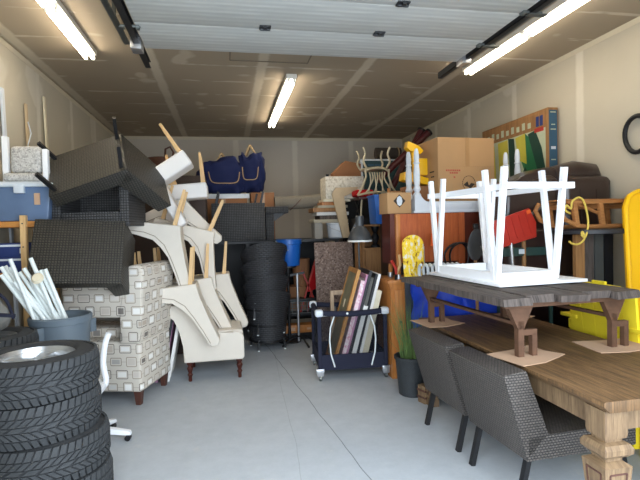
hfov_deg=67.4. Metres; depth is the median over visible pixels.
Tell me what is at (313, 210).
board
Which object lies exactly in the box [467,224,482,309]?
spade
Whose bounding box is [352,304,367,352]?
picture
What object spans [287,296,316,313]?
wire crate
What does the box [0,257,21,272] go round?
flat box
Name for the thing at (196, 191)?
dining chair
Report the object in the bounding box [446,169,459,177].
print
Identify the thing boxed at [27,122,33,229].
cord
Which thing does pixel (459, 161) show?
carton
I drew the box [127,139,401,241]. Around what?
wall
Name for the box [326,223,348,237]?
pail
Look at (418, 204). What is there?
table
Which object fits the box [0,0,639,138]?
ceiling
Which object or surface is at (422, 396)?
carved block
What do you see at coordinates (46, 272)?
tube
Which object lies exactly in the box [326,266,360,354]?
picture
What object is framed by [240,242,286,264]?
barrel chair
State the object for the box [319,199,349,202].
board
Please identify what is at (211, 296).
dining chair
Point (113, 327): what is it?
seat cushion
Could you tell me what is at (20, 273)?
tube
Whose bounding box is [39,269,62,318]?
tube
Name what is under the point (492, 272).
side table
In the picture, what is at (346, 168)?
carton
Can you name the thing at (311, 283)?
folding chair
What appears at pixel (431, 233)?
marker pole
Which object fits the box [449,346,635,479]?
wicker chair
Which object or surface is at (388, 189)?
chair
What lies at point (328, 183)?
box
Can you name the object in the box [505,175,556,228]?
cushion
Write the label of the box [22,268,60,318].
tube
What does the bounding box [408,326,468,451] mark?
wicker chair
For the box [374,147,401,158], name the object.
bolster
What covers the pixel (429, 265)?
hose
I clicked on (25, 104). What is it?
batten
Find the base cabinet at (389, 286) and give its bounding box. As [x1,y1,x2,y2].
[377,273,426,378]
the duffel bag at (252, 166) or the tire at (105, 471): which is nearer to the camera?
the tire at (105, 471)
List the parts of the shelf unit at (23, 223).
shelf, post, post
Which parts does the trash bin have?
handle, handle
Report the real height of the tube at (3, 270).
0.718 m
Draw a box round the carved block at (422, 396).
[417,383,427,403]
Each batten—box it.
[0,87,19,325]
[24,103,32,235]
[42,96,48,148]
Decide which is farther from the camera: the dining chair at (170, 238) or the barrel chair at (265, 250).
the barrel chair at (265, 250)
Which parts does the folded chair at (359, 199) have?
leg, seat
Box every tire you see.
[0,326,38,347]
[0,340,99,409]
[0,380,101,451]
[0,411,110,479]
[71,450,113,479]
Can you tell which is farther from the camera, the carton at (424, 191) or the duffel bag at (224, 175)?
the duffel bag at (224, 175)
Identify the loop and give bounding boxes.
[622,113,639,154]
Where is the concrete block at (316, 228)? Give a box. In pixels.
[311,223,322,238]
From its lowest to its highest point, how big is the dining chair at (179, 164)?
1.071 m
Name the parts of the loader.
arm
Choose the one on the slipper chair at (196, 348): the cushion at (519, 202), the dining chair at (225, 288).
the dining chair at (225, 288)
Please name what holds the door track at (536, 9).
attached to the ceiling
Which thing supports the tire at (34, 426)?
on the tire at (78, 455)
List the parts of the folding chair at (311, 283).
panel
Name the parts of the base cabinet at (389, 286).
door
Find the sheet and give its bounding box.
[314,242,352,340]
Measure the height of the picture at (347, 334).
0.913 m
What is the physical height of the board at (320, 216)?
0.060 m
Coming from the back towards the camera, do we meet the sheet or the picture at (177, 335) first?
the sheet
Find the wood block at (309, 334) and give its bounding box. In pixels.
[286,332,311,338]
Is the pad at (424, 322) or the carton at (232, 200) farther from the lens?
the carton at (232, 200)
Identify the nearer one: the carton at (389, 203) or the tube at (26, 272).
the tube at (26, 272)
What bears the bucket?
on the plant stand at (293, 341)
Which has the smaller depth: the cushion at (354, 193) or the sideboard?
the sideboard
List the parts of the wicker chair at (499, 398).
leg, backrest, leg, seat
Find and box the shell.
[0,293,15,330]
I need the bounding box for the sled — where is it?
[533,197,623,244]
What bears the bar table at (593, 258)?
on the floor
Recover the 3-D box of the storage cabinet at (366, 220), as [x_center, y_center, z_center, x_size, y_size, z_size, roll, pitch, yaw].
[1.005,0.530,7.129,0.950,1.720,0.518,-2,2,-11]
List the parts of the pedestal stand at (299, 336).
post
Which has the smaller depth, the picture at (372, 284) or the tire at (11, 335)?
the tire at (11, 335)
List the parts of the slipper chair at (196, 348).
leg, leg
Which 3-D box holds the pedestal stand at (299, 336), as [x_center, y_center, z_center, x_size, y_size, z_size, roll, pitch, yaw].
[-0.301,0.935,6.585,0.390,1.005,0.389,-1,2,11]
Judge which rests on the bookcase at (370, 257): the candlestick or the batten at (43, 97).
the candlestick
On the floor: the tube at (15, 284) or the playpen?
the playpen
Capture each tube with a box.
[0,266,40,319]
[0,274,38,319]
[4,265,41,319]
[8,259,36,319]
[8,267,43,319]
[12,281,47,319]
[18,271,46,311]
[22,267,53,319]
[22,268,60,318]
[29,257,58,318]
[29,292,51,319]
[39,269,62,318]
[43,268,67,318]
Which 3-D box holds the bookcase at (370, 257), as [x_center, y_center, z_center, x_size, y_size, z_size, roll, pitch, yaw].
[0.785,0.602,6.425,0.525,1.623,0.418,-2,2,-11]
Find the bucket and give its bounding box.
[275,239,300,265]
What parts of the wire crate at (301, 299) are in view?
wire frame, lid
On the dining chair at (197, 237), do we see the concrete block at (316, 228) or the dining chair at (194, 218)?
the dining chair at (194, 218)
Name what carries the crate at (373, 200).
on the bookcase at (370, 257)
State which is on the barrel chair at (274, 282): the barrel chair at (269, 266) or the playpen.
the barrel chair at (269, 266)
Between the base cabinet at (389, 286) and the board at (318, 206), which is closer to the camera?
the base cabinet at (389, 286)
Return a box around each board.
[309,208,335,212]
[309,219,338,222]
[312,212,348,215]
[313,205,347,207]
[315,215,337,219]
[317,202,333,205]
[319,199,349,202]
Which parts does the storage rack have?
panel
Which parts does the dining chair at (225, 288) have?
leg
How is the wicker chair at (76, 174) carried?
on the wicker chair at (116, 203)
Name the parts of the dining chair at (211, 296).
leg, leg, leg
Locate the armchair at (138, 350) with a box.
[62,260,172,404]
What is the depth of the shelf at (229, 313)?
7.19 m
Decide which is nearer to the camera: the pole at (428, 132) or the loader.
the loader
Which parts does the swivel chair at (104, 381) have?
seat, arm, leg, leg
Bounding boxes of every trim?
[0,37,114,135]
[124,136,401,141]
[229,52,311,63]
[402,16,639,140]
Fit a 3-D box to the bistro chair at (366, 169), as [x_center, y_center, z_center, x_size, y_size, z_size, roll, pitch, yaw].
[0.800,-0.839,7.110,0.626,1.028,0.431,-2,2,-11]
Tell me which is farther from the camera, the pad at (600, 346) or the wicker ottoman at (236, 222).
the wicker ottoman at (236, 222)
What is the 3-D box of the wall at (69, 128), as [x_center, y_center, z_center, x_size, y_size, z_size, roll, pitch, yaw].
[-3.155,-0.199,5.060,0.120,3.500,8.950,-2,2,-11]
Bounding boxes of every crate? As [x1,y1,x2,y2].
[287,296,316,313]
[367,194,381,223]
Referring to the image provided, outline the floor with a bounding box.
[102,318,639,479]
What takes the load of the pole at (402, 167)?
on the pole at (428, 132)
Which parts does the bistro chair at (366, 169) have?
leg, leg, seat, arm, backrest, leg, leg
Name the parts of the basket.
handle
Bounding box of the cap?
[31,273,43,283]
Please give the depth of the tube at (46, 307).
3.75 m
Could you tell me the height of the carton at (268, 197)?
0.750 m
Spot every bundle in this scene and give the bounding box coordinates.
[410,284,468,327]
[462,298,496,314]
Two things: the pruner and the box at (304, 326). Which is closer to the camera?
the pruner
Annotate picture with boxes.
[167,326,179,381]
[169,319,175,358]
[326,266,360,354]
[339,278,364,353]
[346,272,367,353]
[348,267,372,353]
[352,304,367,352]
[356,272,377,352]
[359,270,380,352]
[362,289,381,352]
[494,127,545,182]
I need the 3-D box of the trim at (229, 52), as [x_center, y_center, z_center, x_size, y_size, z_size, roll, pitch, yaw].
[-0.504,-2.016,5.083,0.892,0.008,0.762,-2,2,-11]
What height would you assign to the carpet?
0.269 m
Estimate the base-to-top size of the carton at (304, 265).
0.420 m
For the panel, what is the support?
on the storage rack
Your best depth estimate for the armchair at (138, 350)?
4.42 m
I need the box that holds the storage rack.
[212,237,338,337]
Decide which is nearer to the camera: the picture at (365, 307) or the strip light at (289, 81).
the picture at (365, 307)
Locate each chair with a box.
[1,136,49,181]
[26,219,134,295]
[35,117,170,211]
[52,185,145,251]
[99,332,131,440]
[128,189,188,285]
[134,246,219,346]
[145,180,221,243]
[153,185,223,288]
[153,244,231,327]
[156,123,193,226]
[165,152,208,221]
[170,304,244,381]
[174,241,247,327]
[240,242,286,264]
[240,258,286,319]
[242,274,288,335]
[244,291,290,351]
[354,197,367,215]
[356,147,395,214]
[387,188,403,192]
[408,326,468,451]
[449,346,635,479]
[560,280,639,448]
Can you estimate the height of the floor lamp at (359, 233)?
1.730 m
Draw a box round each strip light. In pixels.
[37,0,96,59]
[268,74,296,127]
[462,0,588,74]
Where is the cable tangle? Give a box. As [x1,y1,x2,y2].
[444,242,473,262]
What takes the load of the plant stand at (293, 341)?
on the floor
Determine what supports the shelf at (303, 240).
attached to the storage rack
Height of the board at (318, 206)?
0.040 m
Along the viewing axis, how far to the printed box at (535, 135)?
5.92 m
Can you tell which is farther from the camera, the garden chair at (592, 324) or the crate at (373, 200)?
the crate at (373, 200)
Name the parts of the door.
panel, panel, panel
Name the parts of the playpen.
corner post, rail, corner post, rail, rail, corner post, corner post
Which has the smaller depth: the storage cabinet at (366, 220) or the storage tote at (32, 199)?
the storage tote at (32, 199)
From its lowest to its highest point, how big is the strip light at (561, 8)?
0.105 m
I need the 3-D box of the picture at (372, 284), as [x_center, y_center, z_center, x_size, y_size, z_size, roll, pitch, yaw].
[0.455,0.842,5.327,0.291,0.970,0.500,-2,1,-7]
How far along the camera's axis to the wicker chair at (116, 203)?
4.47 m
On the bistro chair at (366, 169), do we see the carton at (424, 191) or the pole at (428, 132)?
the pole at (428, 132)
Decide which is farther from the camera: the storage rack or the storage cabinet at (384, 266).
the storage rack
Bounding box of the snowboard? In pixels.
[402,235,424,342]
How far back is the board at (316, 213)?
7.32 m
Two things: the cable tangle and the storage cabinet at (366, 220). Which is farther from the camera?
the storage cabinet at (366, 220)
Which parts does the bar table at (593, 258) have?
leg, leg, leg, leg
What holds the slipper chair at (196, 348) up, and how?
on the floor
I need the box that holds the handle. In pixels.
[522,240,525,265]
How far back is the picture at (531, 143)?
6.02 m
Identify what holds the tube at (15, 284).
in the trash bin
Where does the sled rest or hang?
on the bar table at (593, 258)
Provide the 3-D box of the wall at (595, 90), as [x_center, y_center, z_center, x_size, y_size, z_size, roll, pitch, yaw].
[2.771,-0.383,6.217,0.120,3.500,8.950,-2,2,-11]
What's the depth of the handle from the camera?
4.57 m
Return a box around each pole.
[376,128,432,182]
[391,127,424,190]
[430,233,434,271]
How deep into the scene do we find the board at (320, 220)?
7.28 m
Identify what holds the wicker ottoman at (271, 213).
on the storage rack
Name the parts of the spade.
blade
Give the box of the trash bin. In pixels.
[27,310,96,340]
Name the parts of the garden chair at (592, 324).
arm, rail, arm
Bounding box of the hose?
[418,262,463,275]
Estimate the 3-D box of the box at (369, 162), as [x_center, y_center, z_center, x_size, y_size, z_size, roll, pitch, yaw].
[1.157,-1.070,8.298,0.936,0.647,0.097,-2,2,-11]
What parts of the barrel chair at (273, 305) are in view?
frame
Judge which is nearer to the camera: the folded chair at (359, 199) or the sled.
the sled
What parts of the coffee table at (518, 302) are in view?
leg, leg, leg, leg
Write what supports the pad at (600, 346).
on the dining table at (601, 389)
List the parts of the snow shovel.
blade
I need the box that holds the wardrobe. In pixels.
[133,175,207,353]
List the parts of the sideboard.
post, post, panel, rail, panel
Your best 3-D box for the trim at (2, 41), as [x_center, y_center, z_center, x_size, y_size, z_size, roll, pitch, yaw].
[-3.139,-1.922,5.027,0.004,0.055,8.950,-2,2,-11]
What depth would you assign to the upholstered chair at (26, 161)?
4.21 m
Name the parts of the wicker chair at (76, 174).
leg, leg, seat, leg, leg, backrest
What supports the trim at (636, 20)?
attached to the wall at (595, 90)
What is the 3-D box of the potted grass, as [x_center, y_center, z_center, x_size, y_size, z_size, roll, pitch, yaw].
[0.837,0.969,4.547,0.616,0.985,0.642,-1,2,29]
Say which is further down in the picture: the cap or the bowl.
the cap
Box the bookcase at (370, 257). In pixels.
[355,224,380,342]
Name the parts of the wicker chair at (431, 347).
leg, backrest, seat, leg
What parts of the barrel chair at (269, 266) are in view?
backrest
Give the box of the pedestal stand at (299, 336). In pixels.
[282,271,311,347]
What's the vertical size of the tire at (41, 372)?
0.237 m
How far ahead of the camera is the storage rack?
7.96 m
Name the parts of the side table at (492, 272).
leg, leg, rail, rail, leg, leg, leg, leg, rail, rail, leg, leg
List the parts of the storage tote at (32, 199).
lid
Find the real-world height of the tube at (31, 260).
0.774 m
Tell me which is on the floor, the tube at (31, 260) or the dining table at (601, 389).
the dining table at (601, 389)
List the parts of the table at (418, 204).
leg, leg, drawer, leg, leg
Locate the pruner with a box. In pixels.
[390,254,401,279]
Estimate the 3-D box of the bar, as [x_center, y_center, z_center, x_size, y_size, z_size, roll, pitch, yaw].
[1.969,0.750,4.601,0.620,1.360,0.039,-2,2,-11]
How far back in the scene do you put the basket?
6.18 m
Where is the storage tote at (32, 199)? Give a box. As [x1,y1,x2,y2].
[0,181,52,221]
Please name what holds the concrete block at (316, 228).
on the storage rack
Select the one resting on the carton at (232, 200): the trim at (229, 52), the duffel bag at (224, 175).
the duffel bag at (224, 175)
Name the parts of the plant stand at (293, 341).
post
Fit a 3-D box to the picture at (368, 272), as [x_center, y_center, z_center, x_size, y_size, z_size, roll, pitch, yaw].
[0.382,0.827,5.318,0.316,1.008,0.500,-2,1,-7]
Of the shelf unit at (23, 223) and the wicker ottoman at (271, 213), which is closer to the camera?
the shelf unit at (23, 223)
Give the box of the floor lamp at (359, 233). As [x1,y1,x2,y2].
[348,215,371,269]
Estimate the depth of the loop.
4.60 m
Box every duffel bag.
[196,152,244,193]
[238,145,265,192]
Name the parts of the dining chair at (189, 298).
leg, nail trim, leg, leg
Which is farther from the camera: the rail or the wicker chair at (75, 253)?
the rail
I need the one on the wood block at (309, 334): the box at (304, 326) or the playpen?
the box at (304, 326)
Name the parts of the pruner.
handle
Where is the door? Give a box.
[124,0,539,61]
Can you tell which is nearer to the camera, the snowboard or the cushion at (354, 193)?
the snowboard
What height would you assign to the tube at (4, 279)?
0.659 m
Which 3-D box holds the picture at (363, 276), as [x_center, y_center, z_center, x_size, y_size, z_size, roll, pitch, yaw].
[0.347,0.846,5.314,0.294,0.966,0.500,-2,1,-7]
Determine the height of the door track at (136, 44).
0.350 m
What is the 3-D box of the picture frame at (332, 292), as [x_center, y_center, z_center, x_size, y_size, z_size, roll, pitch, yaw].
[0.331,0.949,5.595,0.420,0.742,0.084,-2,2,-11]
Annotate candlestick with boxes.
[371,227,379,247]
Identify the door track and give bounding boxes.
[100,0,150,67]
[438,0,555,78]
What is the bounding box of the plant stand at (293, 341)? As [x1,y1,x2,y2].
[279,266,300,343]
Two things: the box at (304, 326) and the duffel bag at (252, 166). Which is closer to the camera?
the box at (304, 326)
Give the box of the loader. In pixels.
[399,141,428,185]
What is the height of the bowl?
0.250 m
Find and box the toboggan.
[622,189,639,324]
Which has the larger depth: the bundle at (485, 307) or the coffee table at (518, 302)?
the bundle at (485, 307)
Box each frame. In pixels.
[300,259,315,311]
[330,290,342,334]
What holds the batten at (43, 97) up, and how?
on the floor
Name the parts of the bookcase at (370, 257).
shelf, door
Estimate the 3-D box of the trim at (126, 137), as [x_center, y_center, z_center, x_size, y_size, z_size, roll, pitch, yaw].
[-1.096,-2.101,9.983,5.920,0.060,0.004,-2,2,-11]
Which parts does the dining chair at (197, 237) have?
leg, nail trim, leg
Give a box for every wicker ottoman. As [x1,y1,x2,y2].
[211,191,265,241]
[265,206,288,239]
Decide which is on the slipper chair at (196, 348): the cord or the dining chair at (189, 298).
the dining chair at (189, 298)
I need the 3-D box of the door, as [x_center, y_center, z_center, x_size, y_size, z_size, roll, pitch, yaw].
[0.168,-1.695,3.151,2.920,0.075,2.672,-2,2,-11]
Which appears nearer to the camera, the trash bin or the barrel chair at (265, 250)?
the trash bin
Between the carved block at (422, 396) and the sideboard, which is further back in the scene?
the sideboard
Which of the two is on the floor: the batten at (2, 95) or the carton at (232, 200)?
the batten at (2, 95)
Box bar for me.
[497,246,553,323]
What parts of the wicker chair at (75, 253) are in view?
backrest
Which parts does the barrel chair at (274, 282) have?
frame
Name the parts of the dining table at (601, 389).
leg, panel moulding, leg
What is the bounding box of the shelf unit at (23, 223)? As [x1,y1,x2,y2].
[0,215,60,326]
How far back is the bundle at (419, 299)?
4.52 m
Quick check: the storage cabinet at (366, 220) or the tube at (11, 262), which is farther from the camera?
the storage cabinet at (366, 220)
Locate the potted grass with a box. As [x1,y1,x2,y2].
[383,292,424,397]
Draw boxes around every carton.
[207,198,246,223]
[250,192,274,238]
[286,284,306,310]
[293,258,309,285]
[331,161,360,175]
[379,192,410,214]
[400,186,428,200]
[418,137,493,200]
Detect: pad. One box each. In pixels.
[410,317,463,327]
[487,345,564,366]
[572,338,639,352]
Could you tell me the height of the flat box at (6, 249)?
0.120 m
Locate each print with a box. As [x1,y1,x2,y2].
[364,277,373,304]
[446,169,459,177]
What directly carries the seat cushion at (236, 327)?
on the slipper chair at (196, 348)
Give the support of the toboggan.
on the floor
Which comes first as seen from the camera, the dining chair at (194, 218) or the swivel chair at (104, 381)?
the swivel chair at (104, 381)
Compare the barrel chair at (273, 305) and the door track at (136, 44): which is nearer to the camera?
the door track at (136, 44)
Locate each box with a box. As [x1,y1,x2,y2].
[0,242,31,257]
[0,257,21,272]
[286,322,311,333]
[320,174,363,199]
[360,159,412,194]
[482,107,557,182]
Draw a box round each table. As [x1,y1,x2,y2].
[401,275,639,356]
[406,148,520,212]
[419,313,639,479]
[428,166,587,286]
[551,228,623,284]
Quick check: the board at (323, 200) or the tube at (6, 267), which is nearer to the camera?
the tube at (6, 267)
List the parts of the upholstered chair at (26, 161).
post, seat, backrest, post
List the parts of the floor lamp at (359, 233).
lamp shade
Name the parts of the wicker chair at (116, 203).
arm, seat, backrest, arm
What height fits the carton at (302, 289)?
0.360 m
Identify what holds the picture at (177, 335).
on the floor
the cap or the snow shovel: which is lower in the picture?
the cap
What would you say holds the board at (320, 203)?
on the board at (318, 206)
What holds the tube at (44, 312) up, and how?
in the trash bin
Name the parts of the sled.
rail, rail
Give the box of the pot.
[394,351,423,397]
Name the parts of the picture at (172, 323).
frame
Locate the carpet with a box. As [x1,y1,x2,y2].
[274,194,320,209]
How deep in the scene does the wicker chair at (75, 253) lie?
4.09 m
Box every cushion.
[90,321,119,337]
[214,319,242,332]
[352,190,372,197]
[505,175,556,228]
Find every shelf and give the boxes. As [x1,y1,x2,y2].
[212,301,316,320]
[214,237,338,244]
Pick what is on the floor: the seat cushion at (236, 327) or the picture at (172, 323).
the picture at (172, 323)
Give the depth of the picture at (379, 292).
5.09 m
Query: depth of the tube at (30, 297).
3.68 m
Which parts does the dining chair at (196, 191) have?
backrest, seat, leg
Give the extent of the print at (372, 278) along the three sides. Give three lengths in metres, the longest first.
0.910 x 0.410 x 0.015 m
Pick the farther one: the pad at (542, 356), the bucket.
the bucket
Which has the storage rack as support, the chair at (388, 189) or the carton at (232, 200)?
the carton at (232, 200)
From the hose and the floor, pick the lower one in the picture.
the floor
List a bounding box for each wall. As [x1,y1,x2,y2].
[0,43,112,325]
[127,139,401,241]
[402,22,639,287]
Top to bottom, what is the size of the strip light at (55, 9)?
0.105 m
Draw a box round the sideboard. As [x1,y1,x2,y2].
[382,212,478,278]
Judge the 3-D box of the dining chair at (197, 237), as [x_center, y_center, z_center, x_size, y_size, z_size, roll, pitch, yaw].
[-1.466,-0.013,5.441,0.768,1.192,0.370,-2,2,-11]
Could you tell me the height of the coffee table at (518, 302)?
0.387 m
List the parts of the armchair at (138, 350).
arm, arm, leg, backrest, leg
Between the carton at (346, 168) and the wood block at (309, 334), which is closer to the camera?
the wood block at (309, 334)
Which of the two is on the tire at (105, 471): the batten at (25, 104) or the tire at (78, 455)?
the tire at (78, 455)
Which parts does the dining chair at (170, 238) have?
nail trim, leg, leg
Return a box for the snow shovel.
[480,206,541,264]
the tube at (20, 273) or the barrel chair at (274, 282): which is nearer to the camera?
the tube at (20, 273)
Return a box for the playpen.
[309,301,389,380]
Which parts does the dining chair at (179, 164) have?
leg, seat, backrest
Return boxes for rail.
[208,194,248,198]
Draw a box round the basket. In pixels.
[148,146,173,165]
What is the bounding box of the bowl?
[148,156,169,165]
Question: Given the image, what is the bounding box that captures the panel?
[332,187,357,237]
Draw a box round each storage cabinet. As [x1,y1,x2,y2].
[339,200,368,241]
[351,218,371,267]
[380,224,477,275]

